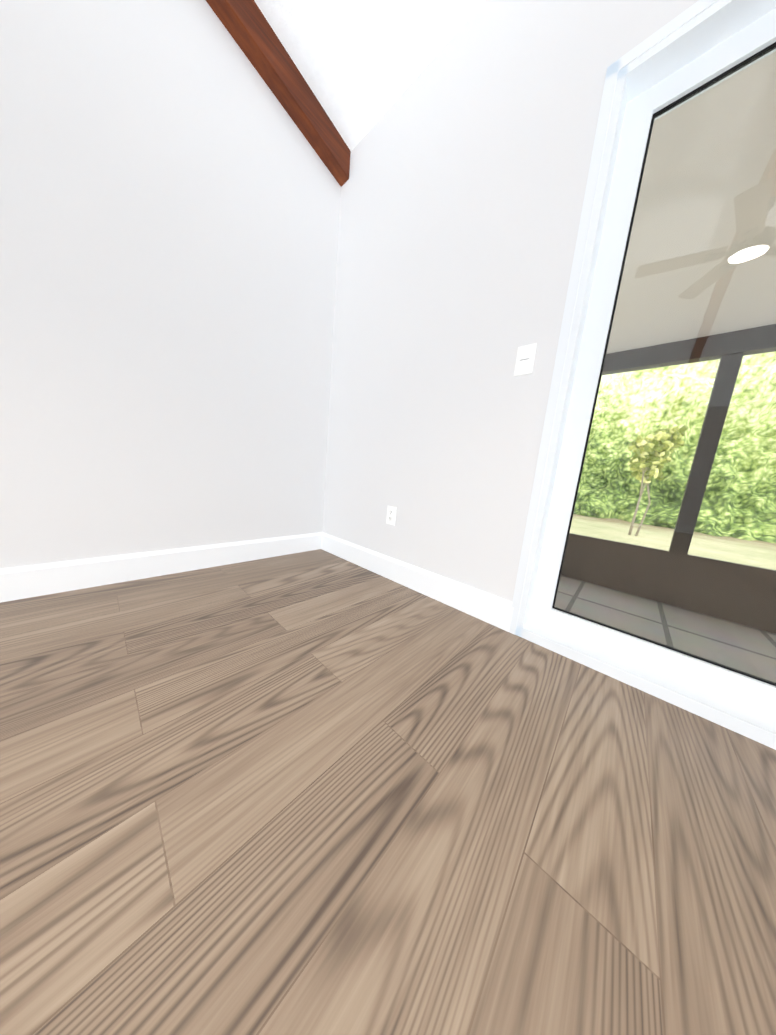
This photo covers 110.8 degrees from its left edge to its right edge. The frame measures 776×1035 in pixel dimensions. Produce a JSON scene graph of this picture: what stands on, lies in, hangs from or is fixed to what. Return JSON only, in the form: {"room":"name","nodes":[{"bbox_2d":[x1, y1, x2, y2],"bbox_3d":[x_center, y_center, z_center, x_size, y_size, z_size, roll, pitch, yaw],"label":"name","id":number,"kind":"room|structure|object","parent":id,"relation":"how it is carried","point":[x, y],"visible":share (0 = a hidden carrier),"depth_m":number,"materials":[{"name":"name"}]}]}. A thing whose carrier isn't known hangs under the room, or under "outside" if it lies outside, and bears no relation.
{"room":"empty living room","nodes":[
{"label":"empty living room","id":0,"kind":"room"},
{"bbox_2d":[0,0,340,567],"bbox_3d":[-2.539,-1.342,-0.880,0.887,3.780,7.100,13,12,41],"label":"wall","id":1,"kind":"structure","parent":0,"point":[170,191],"depth_m":1.26,"materials":[{"name":"white paint"}]},
{"bbox_2d":[0,532,512,631],"bbox_3d":[-1.243,0.796,-1.900,4.636,0.140,7.100,13,12,41],"label":"baseboard","id":2,"kind":"structure","parent":1,"relation":"attached to","point":[24,582],"depth_m":1.44,"materials":[{"name":"white wood"}]},
{"bbox_2d":[206,0,350,186],"bbox_3d":[-1.449,-2.587,0.429,0.090,0.869,3.560,13,12,41],"label":"beam","id":3,"kind":"structure","parent":1,"relation":"attached to","point":[245,23],"depth_m":1.44,"materials":[{"name":"brown wood"}]},
{"bbox_2d":[254,0,485,150],"bbox_3d":[-0.969,-2.139,-2.376,4.876,0.988,7.500,13,12,41],"label":"ceiling","id":4,"kind":"structure","parent":0,"point":[361,65],"depth_m":1.34,"materials":[{"name":"white paint"}]},
{"bbox_2d":[0,549,775,1034],"bbox_3d":[-2.341,0.674,-1.028,7.836,0.100,7.320,13,12,41],"label":"floor","id":5,"kind":"structure","parent":0,"point":[318,791],"depth_m":0.51,"materials":[{"name":"brown wood"}]},
{"bbox_2d":[322,0,698,601],"bbox_3d":[1.369,-1.198,0.485,4.876,3.780,0.160,13,12,41],"label":"wall","id":6,"kind":"structure","parent":0,"point":[463,188],"depth_m":1.30,"materials":[{"name":"white paint"}]},
{"bbox_2d":[386,506,396,525],"bbox_3d":[0.019,-0.013,1.695,0.072,0.116,0.010,13,12,41],"label":"electrical outlet","id":7,"kind":"object","parent":6,"relation":"attached to","point":[391,515],"visible":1,"depth_m":1.69,"materials":[{"name":"white plastic"}]},
{"bbox_2d":[509,0,775,749],"bbox_3d":[1.373,-0.337,0.496,1.878,2.084,0.187,13,12,41],"label":"patio door","id":8,"kind":"structure","parent":6,"relation":"in","point":[696,49],"depth_m":0.94,"materials":[{"name":"white plastic"}]},
{"bbox_2d":[514,343,536,375],"bbox_3d":[0.579,-0.667,1.132,0.072,0.116,0.010,13,12,41],"label":"light switch","id":9,"kind":"object","parent":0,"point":[525,359],"depth_m":1.13,"materials":[{"name":"white plastic"}]},
{"label":"outside","id":10,"kind":"structure","parent":0,"visible":0},
{"bbox_2d":[554,575,775,682],"bbox_3d":[1.773,0.722,1.172,13.000,0.100,1.180,13,12,41],"label":"floor","id":11,"kind":"structure","parent":10,"point":[745,649],"depth_m":1.49,"materials":[{"name":"tile"}]},
{"bbox_2d":[561,324,775,633],"bbox_3d":[2.229,-0.181,1.440,13.000,1.675,0.070,13,12,41],"label":"screen frame","id":12,"kind":"object","parent":11,"relation":"on","point":[641,577],"depth_m":1.68,"materials":[{"name":"brown metal"}]},
{"bbox_2d":[570,514,775,569],"bbox_3d":[16.860,-0.419,17.718,85.000,0.200,43.660,13,12,41],"label":"lawn","id":13,"kind":"structure","parent":10,"point":[699,538],"depth_m":5.26,"materials":[{"name":"green plant"}]},
{"bbox_2d":[628,426,687,535],"bbox_3d":[5.115,-0.708,5.305,0.784,2.215,1.114,13,12,41],"label":"tree","id":14,"kind":"object","parent":13,"relation":"on","point":[657,464],"depth_m":5.01,"materials":[{"name":"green plant"}]},
{"bbox_2d":[573,351,775,542],"bbox_3d":[5.588,-3.248,11.227,20.000,5.400,4.092,13,12,41],"label":"bushes","id":15,"kind":"object","parent":13,"relation":"on","point":[656,495],"depth_m":8.31,"materials":[{"name":"green plant"}]},
{"bbox_2d":[606,51,775,353],"bbox_3d":[1.964,-1.315,0.842,13.000,0.695,1.180,13,12,41],"label":"ceiling","id":16,"kind":"structure","parent":10,"point":[733,219],"depth_m":1.25,"materials":[{"name":"beige paint"}]}
]}

